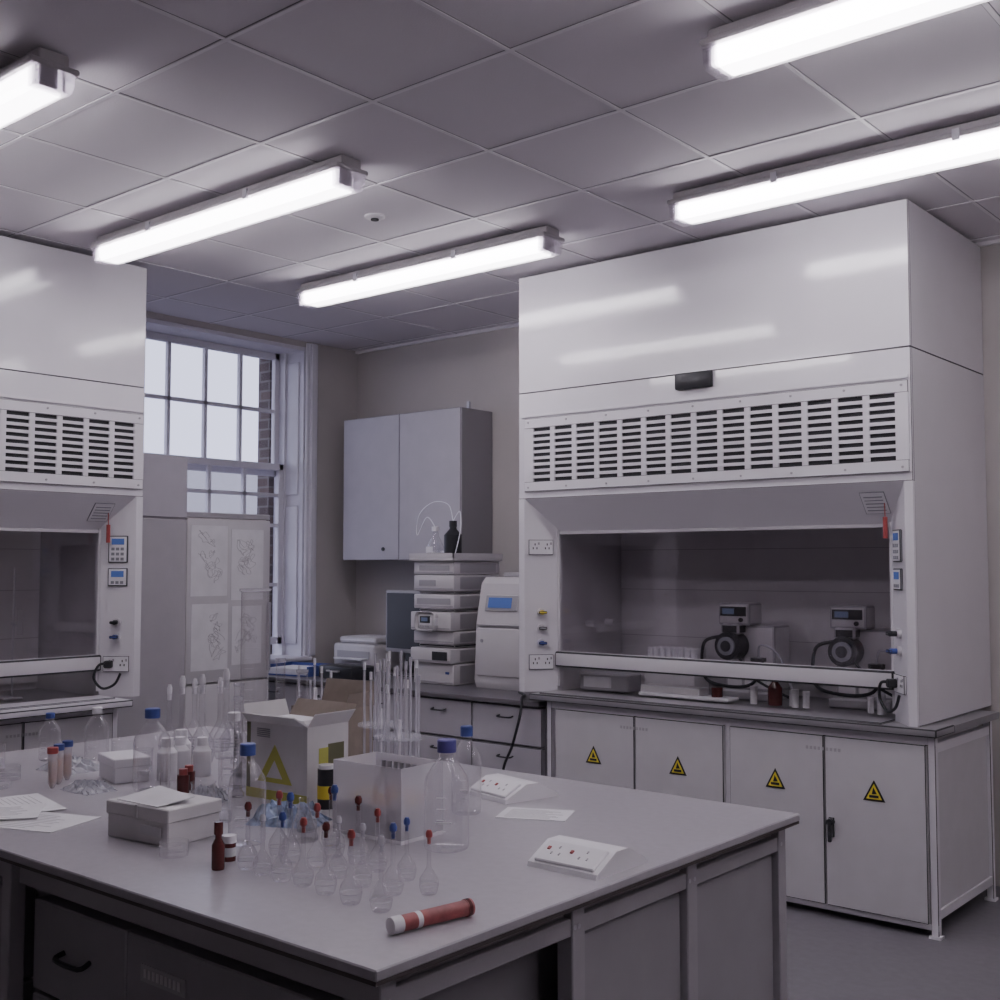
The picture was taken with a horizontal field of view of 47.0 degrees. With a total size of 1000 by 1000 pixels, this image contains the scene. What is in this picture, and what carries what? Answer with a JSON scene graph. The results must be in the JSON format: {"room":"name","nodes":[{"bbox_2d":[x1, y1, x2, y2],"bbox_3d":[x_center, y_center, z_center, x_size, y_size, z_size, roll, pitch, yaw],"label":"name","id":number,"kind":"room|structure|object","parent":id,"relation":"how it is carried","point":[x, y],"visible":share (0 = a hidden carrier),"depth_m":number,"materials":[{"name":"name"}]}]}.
{"room":"chemistry laboratory","nodes":[
{"label":"chemistry laboratory","id":0,"kind":"room"},
{"bbox_2d":[8,311,357,690],"bbox_3d":[-3.998,0.213,6.061,0.460,3.752,8.550,-3,-4,40],"label":"wall","id":1,"kind":"structure","parent":0,"point":[337,367],"depth_m":8.92,"materials":[{"name":"paint"}]},
{"bbox_2d":[144,317,317,663],"bbox_3d":[-2.424,-0.046,7.807,0.370,2.410,2.819,-3,-4,40],"label":"window","id":2,"kind":"structure","parent":1,"relation":"in","point":[293,465],"depth_m":8.72,"materials":[{"name":"paint"}]},
{"bbox_2d":[0,0,999,353],"bbox_3d":[-0.376,-1.578,3.054,9.780,0.120,8.650,-3,-4,40],"label":"ceiling","id":3,"kind":"structure","parent":0,"point":[467,121],"depth_m":4.50,"materials":[{"name":"tile"}]},
{"bbox_2d":[0,46,79,128],"bbox_3d":[-2.195,-1.387,4.409,1.900,0.133,0.188,-3,-4,40],"label":"fluorescent light fixture","id":4,"kind":"object","parent":3,"relation":"attached to","point":[34,81],"visible":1,"depth_m":3.84,"materials":[{"name":"grey"}]},
{"bbox_2d":[90,154,367,265],"bbox_3d":[-1.338,-1.330,5.398,1.900,0.133,0.188,-3,-4,40],"label":"fluorescent light fixture","id":5,"kind":"object","parent":3,"relation":"attached to","point":[333,178],"visible":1,"depth_m":5.22,"materials":[{"name":"grey"}]},
{"bbox_2d":[365,213,384,221],"bbox_3d":[-0.612,-1.379,5.628,0.100,0.022,0.100,-3,-4,40],"label":"smoke detector","id":6,"kind":"object","parent":3,"relation":"attached to","point":[375,217],"visible":1,"depth_m":5.60,"materials":[{"name":"white"}]},
{"bbox_2d":[295,225,564,308],"bbox_3d":[-0.452,-1.273,6.389,1.900,0.133,0.188,-3,-4,40],"label":"fluorescent light fixture","id":7,"kind":"object","parent":3,"relation":"attached to","point":[533,244],"visible":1,"depth_m":6.23,"materials":[{"name":"grey"}]},
{"bbox_2d":[667,114,999,226],"bbox_3d":[1.542,-1.370,4.693,1.900,0.133,0.188,-3,-4,40],"label":"fluorescent light fixture","id":8,"kind":"object","parent":3,"relation":"attached to","point":[976,141],"visible":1,"depth_m":4.73,"materials":[{"name":"grey"}]},
{"bbox_2d":[699,0,989,81],"bbox_3d":[1.412,-1.462,3.094,1.900,0.133,0.188,-3,-4,40],"label":"fluorescent light fixture","id":9,"kind":"object","parent":3,"relation":"attached to","point":[797,29],"visible":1,"depth_m":3.45,"materials":[{"name":"grey"}]},
{"bbox_2d":[356,244,999,885],"bbox_3d":[2.353,0.324,6.242,9.830,3.352,0.100,-3,-4,40],"label":"wall","id":10,"kind":"structure","parent":0,"point":[481,369],"depth_m":8.22,"materials":[{"name":"paint"}]},
{"bbox_2d":[343,401,491,559],"bbox_3d":[-0.623,-0.124,8.465,1.190,1.130,0.353,-3,-4,40],"label":"upper cabinet","id":11,"kind":"object","parent":10,"relation":"attached to","point":[397,465],"visible":0.87,"depth_m":8.23,"materials":[{"name":"grey"}]},
{"bbox_2d":[786,886,999,999],"bbox_3d":[-0.395,1.859,2.873,9.830,0.100,8.650,-3,-4,40],"label":"floor","id":12,"kind":"structure","parent":0,"point":[832,955],"depth_m":4.86,"materials":[{"name":"plastic"}]},
{"bbox_2d":[0,235,146,752],"bbox_3d":[-3.097,0.312,5.849,1.175,3.330,2.308,-3,-4,40],"label":"fume hood","id":13,"kind":"object","parent":12,"relation":"on","point":[73,326],"visible":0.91,"depth_m":6.27,"materials":[{"name":"grey"}]},
{"bbox_2d":[0,568,22,700],"bbox_3d":[-2.678,0.726,6.263,0.166,0.712,0.100,-3,-4,40],"label":"stand","id":14,"kind":"object","parent":13,"relation":"on","point":[13,622],"visible":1,"depth_m":6.28,"materials":[{"name":"grey"}]},
{"bbox_2d":[115,454,187,737],"bbox_3d":[-2.321,0.889,7.088,0.621,2.320,0.535,-3,-4,40],"label":"storage cabinet","id":15,"kind":"object","parent":12,"relation":"on","point":[164,527],"visible":0.14,"depth_m":7.01,"materials":[{"name":"grey"}]},
{"bbox_2d":[183,511,270,731],"bbox_3d":[-1.942,1.085,7.585,0.550,1.985,0.680,-3,-4,40],"label":"whiteboard","id":16,"kind":"object","parent":12,"relation":"on","point":[227,553],"visible":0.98,"depth_m":7.42,"materials":[{"name":"grey"}]},
{"bbox_2d":[0,726,799,999],"bbox_3d":[-0.790,1.406,3.698,2.940,0.900,1.755,-3,-4,40],"label":"bench","id":17,"kind":"object","parent":12,"relation":"on","point":[87,913],"visible":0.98,"depth_m":2.88,"materials":[{"name":"laminate"}]},
{"bbox_2d":[0,772,9,789],"bbox_3d":[-1.690,0.941,3.851,0.092,0.046,0.092,-3,-4,40],"label":"dishes","id":18,"kind":"object","parent":17,"relation":"on","point":[2,777],"visible":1,"depth_m":3.86,"materials":[{"name":"clear glass"}]},
{"bbox_2d":[0,764,20,780],"bbox_3d":[-1.717,0.950,4.004,0.092,0.046,0.092,-3,-4,40],"label":"dishes","id":19,"kind":"object","parent":17,"relation":"on","point":[11,770],"visible":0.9,"depth_m":4.01,"materials":[{"name":"clear glass"}]},
{"bbox_2d":[0,803,45,819],"bbox_3d":[-1.525,0.932,3.425,0.300,0.002,0.210,1,-3,-15],"label":"paper sheet","id":20,"kind":"object","parent":17,"relation":"on","point":[20,811],"visible":1,"depth_m":3.44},
{"bbox_2d":[0,793,66,811],"bbox_3d":[-1.494,0.943,3.555,0.210,0.002,0.300,3,-4,-38],"label":"paper sheet","id":21,"kind":"object","parent":17,"relation":"on","point":[35,798],"visible":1,"depth_m":3.60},
{"bbox_2d":[38,712,60,761],"bbox_3d":[-1.724,0.905,4.404,0.080,0.180,0.081,0,-3,6],"label":"bottle","id":22,"kind":"object","parent":17,"relation":"on","point":[50,715],"visible":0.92,"depth_m":4.39,"materials":[{"name":"blue"}]},
{"bbox_2d":[0,812,100,832],"bbox_3d":[-1.355,0.934,3.347,0.300,0.002,0.210,-1,-3,20],"label":"paper sheet","id":23,"kind":"object","parent":17,"relation":"on","point":[46,822],"visible":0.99,"depth_m":3.32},
{"bbox_2d":[47,747,58,786],"bbox_3d":[-1.498,0.896,3.849,0.036,0.135,0.035,-3,-4,40],"label":"tube","id":24,"kind":"object","parent":17,"relation":"on","point":[52,766],"visible":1,"depth_m":3.84,"materials":[{"name":"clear plastic"}]},
{"bbox_2d":[54,743,64,782],"bbox_3d":[-1.504,0.900,3.919,0.036,0.135,0.035,-3,-4,40],"label":"tube","id":25,"kind":"object","parent":17,"relation":"on","point":[59,773],"visible":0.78,"depth_m":3.91,"materials":[{"name":"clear plastic"}]},
{"bbox_2d":[36,754,98,775],"bbox_3d":[-1.563,0.958,4.188,0.210,0.048,0.171,-3,-4,40],"label":"plastic bag","id":26,"kind":"object","parent":17,"relation":"on","point":[79,765],"visible":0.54,"depth_m":4.16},
{"bbox_2d":[62,740,72,777],"bbox_3d":[-1.504,0.905,3.997,0.036,0.135,0.035,-3,-4,40],"label":"tube","id":27,"kind":"object","parent":17,"relation":"on","point":[68,743],"visible":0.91,"depth_m":3.99,"materials":[{"name":"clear plastic"}]},
{"bbox_2d":[60,779,117,795],"bbox_3d":[-1.359,0.943,3.808,0.171,0.035,0.132,-3,-4,40],"label":"plastic bag","id":28,"kind":"object","parent":17,"relation":"on","point":[84,787],"visible":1,"depth_m":3.77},
{"bbox_2d":[84,707,108,760],"bbox_3d":[-1.547,0.896,4.413,0.090,0.200,0.091,0,-3,6],"label":"bottle","id":29,"kind":"object","parent":17,"relation":"on","point":[95,710],"visible":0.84,"depth_m":4.40,"materials":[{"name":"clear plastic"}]},
{"bbox_2d":[98,749,150,783],"bbox_3d":[-1.314,0.931,4.019,0.128,0.084,0.188,2,-4,-35],"label":"cardboard box","id":30,"kind":"object","parent":17,"relation":"on","point":[116,767],"visible":0.91,"depth_m":3.96,"materials":[{"name":"white cardboard"}]},
{"bbox_2d":[132,707,170,791],"bbox_3d":[-1.153,0.826,3.811,0.120,0.270,0.121,0,-3,6],"label":"bottle","id":31,"kind":"object","parent":17,"relation":"on","point":[154,712],"visible":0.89,"depth_m":3.80,"materials":[{"name":"blue"}]},
{"bbox_2d":[106,785,221,845],"bbox_3d":[-0.928,0.865,3.175,0.258,0.120,0.192,-2,-4,34],"label":"cardboard box","id":32,"kind":"object","parent":17,"relation":"on","point":[153,815],"visible":0.94,"depth_m":3.11,"materials":[{"name":"grey"}]},
{"bbox_2d":[157,737,177,781],"bbox_3d":[-1.155,0.899,3.992,0.068,0.145,0.067,1,-3,-17],"label":"bottle","id":33,"kind":"object","parent":17,"relation":"on","point":[163,755],"visible":0.91,"depth_m":3.97,"materials":[{"name":"white"}]},
{"bbox_2d":[159,837,188,858],"bbox_3d":[-0.837,0.894,2.954,0.074,0.037,0.074,-3,-4,40],"label":"dishes","id":34,"kind":"object","parent":17,"relation":"on","point":[172,850],"visible":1,"depth_m":2.95,"materials":[{"name":"clear glass"}]},
{"bbox_2d":[174,736,189,774],"bbox_3d":[-1.135,0.909,4.079,0.064,0.136,0.063,-3,-4,40],"label":"bottle","id":35,"kind":"object","parent":17,"relation":"on","point":[183,751],"visible":0.6,"depth_m":4.06,"materials":[{"name":"white"}]},
{"bbox_2d":[173,729,190,764],"bbox_3d":[-1.157,0.908,4.176,0.070,0.148,0.069,1,-3,-17],"label":"bottle","id":36,"kind":"object","parent":17,"relation":"on","point":[179,732],"visible":0.33,"depth_m":4.17,"materials":[{"name":"white"}]},
{"bbox_2d":[177,768,189,792],"bbox_3d":[-1.036,0.919,3.760,0.040,0.080,0.040,-3,-4,40],"label":"bottle","id":37,"kind":"object","parent":17,"relation":"on","point":[183,777],"visible":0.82,"depth_m":3.75,"materials":[{"name":"orange glass"}]},
{"bbox_2d":[173,676,194,757],"bbox_3d":[-1.220,0.836,4.417,0.096,0.320,0.094,-3,-4,40],"label":"flask","id":38,"kind":"object","parent":17,"relation":"on","point":[182,679],"visible":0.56,"depth_m":4.42,"materials":[{"name":"clear glass"}]},
{"bbox_2d":[185,764,194,790],"bbox_3d":[-1.034,0.922,3.824,0.040,0.080,0.040,-3,-4,40],"label":"bottle","id":39,"kind":"object","parent":17,"relation":"on","point":[191,771],"visible":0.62,"depth_m":3.81,"materials":[{"name":"orange glass"}]},
{"bbox_2d":[193,736,210,776],"bbox_3d":[-1.056,0.909,4.079,0.063,0.135,0.062,1,-3,-17],"label":"bottle","id":40,"kind":"object","parent":17,"relation":"on","point":[202,751],"visible":0.96,"depth_m":4.05,"materials":[{"name":"white"}]},
{"bbox_2d":[190,674,214,764],"bbox_3d":[-1.120,0.823,4.320,0.101,0.335,0.099,1,-3,-17],"label":"flask","id":41,"kind":"object","parent":17,"relation":"on","point":[202,680],"visible":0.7,"depth_m":4.32,"materials":[{"name":"clear glass"}]},
{"bbox_2d":[193,783,231,802],"bbox_3d":[-0.919,0.926,3.649,0.130,0.050,0.101,-3,-4,40],"label":"plastic bag","id":42,"kind":"object","parent":17,"relation":"on","point":[211,790],"visible":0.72,"depth_m":3.63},
{"bbox_2d":[211,821,224,870],"bbox_3d":[-0.691,0.847,2.820,0.032,0.115,0.031,-3,-4,40],"label":"bottle","id":43,"kind":"object","parent":17,"relation":"on","point":[218,845],"visible":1,"depth_m":2.81,"materials":[{"name":"brown glass"}]},
{"bbox_2d":[208,677,230,751],"bbox_3d":[-1.125,0.861,4.623,0.088,0.293,0.087,1,-3,-17],"label":"flask","id":44,"kind":"object","parent":17,"relation":"on","point":[220,680],"visible":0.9,"depth_m":4.62,"materials":[{"name":"clear glass"}]},
{"bbox_2d":[212,669,238,759],"bbox_3d":[-1.060,0.826,4.453,0.103,0.344,0.102,1,-3,-17],"label":"flask","id":45,"kind":"object","parent":17,"relation":"on","point":[226,675],"visible":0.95,"depth_m":4.45,"materials":[{"name":"clear glass"}]},
{"bbox_2d":[222,833,236,861],"bbox_3d":[-0.684,0.878,2.904,0.036,0.063,0.035,-3,-4,40],"label":"bottle","id":46,"kind":"object","parent":17,"relation":"on","point":[230,839],"visible":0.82,"depth_m":2.89,"materials":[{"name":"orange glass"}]},
{"bbox_2d":[218,711,246,789],"bbox_3d":[-0.896,0.840,3.869,0.100,0.250,0.101,0,-3,6],"label":"bottle","id":47,"kind":"object","parent":17,"relation":"on","point":[232,716],"visible":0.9,"depth_m":3.86,"materials":[{"name":"clear glass"}]},
{"bbox_2d":[230,683,245,764],"bbox_3d":[-0.986,0.842,4.337,0.058,0.300,0.058,0,-3,0],"label":"cylinder","id":48,"kind":"object","parent":17,"relation":"on","point":[234,684],"visible":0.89,"depth_m":4.33,"materials":[{"name":"clear glass"}]},
{"bbox_2d":[228,742,265,846],"bbox_3d":[-0.678,0.787,3.087,0.100,0.265,0.101,0,-3,6],"label":"bottle","id":49,"kind":"object","parent":17,"relation":"on","point":[248,748],"visible":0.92,"depth_m":3.08,"materials":[{"name":"blue"}]},
{"bbox_2d":[237,801,257,869],"bbox_3d":[-0.620,0.824,2.828,0.052,0.162,0.053,2,-4,-34],"label":"flask","id":50,"kind":"object","parent":17,"relation":"on","point":[248,806],"visible":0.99,"depth_m":2.83,"materials":[{"name":"clear glass"}]},
{"bbox_2d":[230,588,271,777],"bbox_3d":[-0.882,0.649,4.130,0.160,0.660,0.160,0,-3,0],"label":"cylinder","id":51,"kind":"object","parent":17,"relation":"on","point":[244,589],"visible":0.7,"depth_m":4.11,"materials":[{"name":"clear glass"}]},
{"bbox_2d":[252,814,271,874],"bbox_3d":[-0.573,0.831,2.775,0.046,0.143,0.046,-1,-4,23],"label":"flask","id":52,"kind":"object","parent":17,"relation":"on","point":[262,817],"visible":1,"depth_m":2.77,"materials":[{"name":"clear glass"}]},
{"bbox_2d":[268,790,288,856],"bbox_3d":[-0.567,0.830,2.953,0.054,0.165,0.053,2,-4,-34],"label":"flask","id":53,"kind":"object","parent":17,"relation":"on","point":[279,795],"visible":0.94,"depth_m":2.95,"materials":[{"name":"clear glass"}]},
{"bbox_2d":[271,812,292,881],"bbox_3d":[-0.515,0.819,2.720,0.052,0.160,0.051,-3,-4,40],"label":"flask","id":54,"kind":"object","parent":17,"relation":"on","point":[282,816],"visible":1,"depth_m":2.72,"materials":[{"name":"clear glass"}]},
{"bbox_2d":[244,799,332,829],"bbox_3d":[-0.616,0.903,3.329,0.230,0.060,0.142,-1,-3,17],"label":"plastic bag","id":55,"kind":"object","parent":17,"relation":"on","point":[273,810],"visible":0.84,"depth_m":3.29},
{"bbox_2d":[278,792,300,863],"bbox_3d":[-0.525,0.821,2.879,0.056,0.175,0.057,1,-3,-18],"label":"flask","id":56,"kind":"object","parent":17,"relation":"on","point":[290,796],"visible":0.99,"depth_m":2.88,"materials":[{"name":"clear glass"}]},
{"bbox_2d":[242,698,356,803],"bbox_3d":[-0.651,0.810,3.719,0.330,0.293,0.263,-2,-4,37],"label":"carton","id":57,"kind":"object","parent":17,"relation":"on","point":[291,747],"visible":0.93,"depth_m":3.66,"materials":[{"name":"white"}]},
{"bbox_2d":[292,817,313,885],"bbox_3d":[-0.458,0.819,2.679,0.050,0.156,0.051,3,-4,-42],"label":"flask","id":58,"kind":"object","parent":17,"relation":"on","point":[303,822],"visible":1,"depth_m":2.68,"materials":[{"name":"clear glass"}]},
{"bbox_2d":[288,798,318,843],"bbox_3d":[-0.532,0.865,3.117,0.084,0.113,0.084,-3,-4,40],"label":"flask","id":59,"kind":"object","parent":17,"relation":"on","point":[294,841],"visible":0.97,"depth_m":3.11,"materials":[{"name":"clear glass"}]},
{"bbox_2d":[298,658,331,699],"bbox_3d":[-0.708,0.803,4.407,0.150,0.385,0.150,-3,-4,40],"label":"stand","id":60,"kind":"object","parent":17,"relation":"on","point":[314,659],"visible":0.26,"depth_m":4.40,"materials":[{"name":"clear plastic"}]},
{"bbox_2d":[306,803,326,868],"bbox_3d":[-0.450,0.826,2.828,0.051,0.158,0.052,-3,-4,40],"label":"flask","id":61,"kind":"object","parent":17,"relation":"on","point":[317,807],"visible":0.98,"depth_m":2.83,"materials":[{"name":"clear glass"}]},
{"bbox_2d":[314,822,336,893],"bbox_3d":[-0.396,0.813,2.613,0.052,0.160,0.051,-3,-4,40],"label":"flask","id":62,"kind":"object","parent":17,"relation":"on","point":[326,826],"visible":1,"depth_m":2.61,"materials":[{"name":"clear glass"}]},
{"bbox_2d":[317,763,335,809],"bbox_3d":[-0.533,0.880,3.536,0.057,0.132,0.056,-3,-4,40],"label":"bottle","id":63,"kind":"object","parent":17,"relation":"on","point":[326,772],"visible":0.84,"depth_m":3.51,"materials":[{"name":"black plastic"}]},
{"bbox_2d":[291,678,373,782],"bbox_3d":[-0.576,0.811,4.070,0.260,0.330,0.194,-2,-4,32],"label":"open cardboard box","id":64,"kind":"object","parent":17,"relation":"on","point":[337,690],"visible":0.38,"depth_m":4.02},
{"bbox_2d":[323,784,345,856],"bbox_3d":[-0.425,0.822,2.951,0.059,0.180,0.058,-1,-4,23],"label":"flask","id":65,"kind":"object","parent":17,"relation":"on","point":[334,789],"visible":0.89,"depth_m":2.95,"materials":[{"name":"clear glass"}]},
{"bbox_2d":[328,816,347,877],"bbox_3d":[-0.386,0.828,2.748,0.047,0.145,0.046,0,-3,7],"label":"flask","id":66,"kind":"object","parent":17,"relation":"on","point":[338,820],"visible":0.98,"depth_m":2.75,"materials":[{"name":"clear glass"}]},
{"bbox_2d":[339,829,362,903],"bbox_3d":[-0.329,0.808,2.538,0.052,0.160,0.051,-3,-4,40],"label":"flask","id":67,"kind":"object","parent":17,"relation":"on","point":[351,833],"visible":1,"depth_m":2.54,"materials":[{"name":"clear glass"}]},
{"bbox_2d":[347,795,368,863],"bbox_3d":[-0.355,0.825,2.879,0.053,0.167,0.054,1,-3,-9],"label":"flask","id":68,"kind":"object","parent":17,"relation":"on","point":[358,799],"visible":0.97,"depth_m":2.88,"materials":[{"name":"clear glass"}]},
{"bbox_2d":[352,823,371,886],"bbox_3d":[-0.319,0.824,2.673,0.046,0.144,0.047,2,-4,-26],"label":"flask","id":69,"kind":"object","parent":17,"relation":"on","point":[362,826],"visible":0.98,"depth_m":2.67,"materials":[{"name":"clear glass"}]},
{"bbox_2d":[367,808,386,871],"bbox_3d":[-0.299,0.829,2.806,0.049,0.150,0.048,3,-4,-42],"label":"flask","id":70,"kind":"object","parent":17,"relation":"on","point":[377,812],"visible":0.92,"depth_m":2.80,"materials":[{"name":"clear glass"}]},
{"bbox_2d":[360,651,399,791],"bbox_3d":[-0.389,0.726,3.764,0.150,0.466,0.150,-3,-4,40],"label":"stand","id":71,"kind":"object","parent":17,"relation":"on","point":[375,654],"visible":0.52,"depth_m":3.75,"materials":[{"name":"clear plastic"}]},
{"bbox_2d":[369,835,392,911],"bbox_3d":[-0.257,0.805,2.484,0.052,0.160,0.051,-3,-4,40],"label":"flask","id":72,"kind":"object","parent":17,"relation":"on","point":[381,839],"visible":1,"depth_m":2.48,"materials":[{"name":"clear glass"}]},
{"bbox_2d":[333,760,442,844],"bbox_3d":[-0.313,0.827,3.210,0.260,0.200,0.170,-3,-4,38],"label":"rack","id":73,"kind":"object","parent":17,"relation":"on","point":[381,798],"visible":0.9,"depth_m":3.19,"materials":[{"name":"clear plastic"}]},
{"bbox_2d":[382,822,403,893],"bbox_3d":[-0.243,0.813,2.609,0.051,0.159,0.052,-2,-4,32],"label":"flask","id":74,"kind":"object","parent":17,"relation":"on","point":[393,827],"visible":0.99,"depth_m":2.61,"materials":[{"name":"clear glass"}]},
{"bbox_2d":[376,651,420,816],"bbox_3d":[-0.308,0.703,3.488,0.150,0.480,0.150,-3,-4,40],"label":"stand","id":75,"kind":"object","parent":17,"relation":"on","point":[407,684],"visible":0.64,"depth_m":3.48,"materials":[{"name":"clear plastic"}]},
{"bbox_2d":[397,817,416,879],"bbox_3d":[-0.221,0.826,2.727,0.047,0.146,0.047,-1,-3,15],"label":"flask","id":76,"kind":"object","parent":17,"relation":"on","point":[406,819],"visible":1,"depth_m":2.73,"materials":[{"name":"clear glass"}]},
{"bbox_2d":[419,829,438,894],"bbox_3d":[-0.161,0.822,2.612,0.046,0.142,0.046,0,-3,-1],"label":"flask","id":77,"kind":"object","parent":17,"relation":"on","point":[429,833],"visible":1,"depth_m":2.61,"materials":[{"name":"clear glass"}]},
{"bbox_2d":[386,898,474,934],"bbox_3d":[-0.142,0.861,2.379,0.205,0.037,0.037,3,-4,-40],"label":"tube","id":78,"kind":"object","parent":17,"relation":"on","point":[397,924],"visible":1,"depth_m":2.36,"materials":[{"name":"red plastic"}]},
{"bbox_2d":[424,738,468,852],"bbox_3d":[-0.141,0.774,3.029,0.120,0.285,0.121,0,-3,6],"label":"bottle","id":79,"kind":"object","parent":17,"relation":"on","point":[444,745],"visible":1,"depth_m":3.01,"materials":[{"name":"blue"}]},
{"bbox_2d":[452,725,480,815],"bbox_3d":[-0.101,0.811,3.464,0.090,0.260,0.091,0,-3,6],"label":"bottle","id":80,"kind":"object","parent":17,"relation":"on","point":[465,730],"visible":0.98,"depth_m":3.46,"materials":[{"name":"blue"}]},
{"bbox_2d":[466,773,558,804],"bbox_3d":[0.038,0.930,3.732,0.220,0.054,0.210,3,-4,-38],"label":"outlet","id":81,"kind":"object","parent":17,"relation":"on","point":[499,788],"visible":1,"depth_m":3.67,"materials":[{"name":"white plastic"}]},
{"bbox_2d":[495,807,574,821],"bbox_3d":[0.107,0.939,3.439,0.210,0.002,0.150,-1,-3,15],"label":"paper sheet","id":82,"kind":"object","parent":17,"relation":"on","point":[509,812],"visible":1,"depth_m":3.43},
{"bbox_2d":[527,835,646,880],"bbox_3d":[0.182,0.873,2.731,0.321,0.054,0.293,-3,-4,40],"label":"outlet","id":83,"kind":"object","parent":17,"relation":"on","point":[591,860],"visible":1,"depth_m":2.71,"materials":[{"name":"white plastic"}]},
{"bbox_2d":[265,670,546,775],"bbox_3d":[-0.458,1.654,7.750,2.650,0.869,1.069,-3,-4,40],"label":"laboratory bench","id":84,"kind":"object","parent":12,"relation":"on","point":[493,714],"visible":0.23,"depth_m":6.89,"materials":[{"name":"grey"}]},
{"bbox_2d":[269,662,327,676],"bbox_3d":[-1.434,1.210,8.223,0.400,0.070,0.300,-2,-4,30],"label":"document tray","id":85,"kind":"object","parent":84,"relation":"on","point":[285,668],"visible":0.57,"depth_m":8.15,"materials":[{"name":"blue"}]},
{"bbox_2d":[319,663,373,680],"bbox_3d":[-1.050,1.180,7.877,0.280,0.090,0.400,3,-4,-42],"label":"equipment case","id":86,"kind":"object","parent":84,"relation":"on","point":[350,671],"visible":0.84,"depth_m":7.77,"materials":[{"name":"black plastic"}]},
{"bbox_2d":[333,634,404,671],"bbox_3d":[-0.980,1.138,8.551,0.440,0.250,0.420,-3,-4,40],"label":"printer","id":87,"kind":"object","parent":84,"relation":"on","point":[355,649],"visible":0.56,"depth_m":8.43,"materials":[{"name":"white plastic"}]},
{"bbox_2d":[386,590,427,677],"bbox_3d":[-0.647,0.938,8.113,0.180,0.600,0.440,3,-5,-44],"label":"computer monitor","id":88,"kind":"object","parent":84,"relation":"on","point":[399,603],"visible":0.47,"depth_m":8.12,"materials":[{"name":"grey"}]},
{"bbox_2d":[409,501,502,685],"bbox_3d":[-0.320,0.612,7.730,0.437,1.208,0.535,-3,-4,40],"label":"stack","id":89,"kind":"object","parent":84,"relation":"on","point":[444,629],"visible":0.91,"depth_m":7.55,"materials":[{"name":"grey"}]},
{"bbox_2d":[475,572,518,690],"bbox_3d":[0.173,0.831,7.382,0.450,0.730,0.534,-3,-4,40],"label":"spectrometer","id":90,"kind":"object","parent":84,"relation":"on","point":[497,628],"visible":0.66,"depth_m":7.23,"materials":[{"name":"grey"}]},
{"bbox_2d":[502,691,525,769],"bbox_3d":[0.086,1.484,6.747,0.131,0.694,0.400,0,-3,7],"label":"power cable","id":91,"kind":"object","parent":84,"relation":"attached to","point":[519,692],"visible":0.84,"depth_m":6.58,"materials":[{"name":"black plastic"}]},
{"bbox_2d":[519,199,998,940],"bbox_3d":[1.347,0.337,6.282,2.395,3.330,1.100,-3,-4,40],"label":"fume hood","id":92,"kind":"object","parent":12,"relation":"on","point":[788,419],"visible":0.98,"depth_m":5.80,"materials":[{"name":"grey"}]},
{"bbox_2d":[580,670,640,692],"bbox_3d":[0.636,1.044,6.620,0.320,0.100,0.165,-2,-4,36],"label":"recorder","id":93,"kind":"object","parent":92,"relation":"on","point":[612,681],"visible":0.98,"depth_m":6.55,"materials":[{"name":"grey"}]},
{"bbox_2d":[645,646,708,694],"bbox_3d":[0.993,0.962,6.459,0.320,0.263,0.160,-3,-4,40],"label":"rack","id":94,"kind":"object","parent":92,"relation":"on","point":[659,651],"visible":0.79,"depth_m":6.40,"materials":[{"name":"white plastic"}]},
{"bbox_2d":[638,683,738,702],"bbox_3d":[1.014,1.035,6.215,0.560,0.070,0.120,-3,-4,40],"label":"steel tray","id":95,"kind":"object","parent":92,"relation":"on","point":[649,689],"visible":1,"depth_m":6.18,"materials":[{"name":"metal"}]},
{"bbox_2d":[700,602,792,701],"bbox_3d":[1.392,0.820,6.232,0.554,0.520,0.367,-3,-4,40],"label":"pump","id":96,"kind":"object","parent":92,"relation":"on","point":[743,637],"visible":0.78,"depth_m":6.22,"materials":[{"name":"grey painted metal"},{"name":"black plastic"},{"name":"black rubber"}]},
{"bbox_2d":[750,686,757,703],"bbox_3d":[1.313,1.010,5.951,0.038,0.091,0.038,-3,-4,40],"label":"vial","id":97,"kind":"object","parent":92,"relation":"in","point":[753,689],"visible":1,"depth_m":5.94,"materials":[{"name":"white plastic"}]},
{"bbox_2d":[768,682,782,705],"bbox_3d":[1.411,0.972,5.898,0.074,0.160,0.073,-3,-4,40],"label":"bottle","id":98,"kind":"object","parent":92,"relation":"on","point":[775,696],"visible":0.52,"depth_m":5.87,"materials":[{"name":"brown glass"}]},
{"bbox_2d":[791,689,798,707],"bbox_3d":[1.490,1.002,5.804,0.038,0.090,0.037,-3,-4,40],"label":"vial","id":99,"kind":"object","parent":92,"relation":"in","point":[794,692],"visible":1,"depth_m":5.79,"materials":[{"name":"white plastic"}]},
{"bbox_2d":[802,691,809,707],"bbox_3d":[1.541,1.004,5.787,0.035,0.084,0.034,-3,-4,40],"label":"vial","id":100,"kind":"object","parent":92,"relation":"in","point":[806,694],"visible":1,"depth_m":5.77,"materials":[{"name":"white plastic"}]},
{"bbox_2d":[811,605,891,710],"bbox_3d":[1.887,0.796,5.824,0.554,0.520,0.367,-2,-4,35],"label":"pump","id":101,"kind":"object","parent":92,"relation":"on","point":[857,643],"visible":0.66,"depth_m":5.81,"materials":[{"name":"grey painted metal"},{"name":"black plastic"},{"name":"black rubber"}]},
{"bbox_2d":[877,694,885,714],"bbox_3d":[1.833,0.983,5.529,0.040,0.095,0.039,-3,-4,40],"label":"vial","id":102,"kind":"object","parent":92,"relation":"in","point":[880,711],"visible":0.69,"depth_m":5.51,"materials":[{"name":"white plastic"}]},
{"label":"outside","id":103,"kind":"structure","parent":0,"visible":0},
{"bbox_3d":[-12.922,6.848,36.619,52.700,0.200,100.000,-3,-4,40],"label":"ground","id":104,"kind":"structure","parent":103,"visible":0},
{"bbox_2d":[187,470,257,513],"bbox_3d":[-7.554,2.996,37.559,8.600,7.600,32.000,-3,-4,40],"label":"window pane","id":105,"kind":"structure","parent":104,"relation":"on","point":[220,503],"depth_m":33.79,"materials":[{"name":"glass"}]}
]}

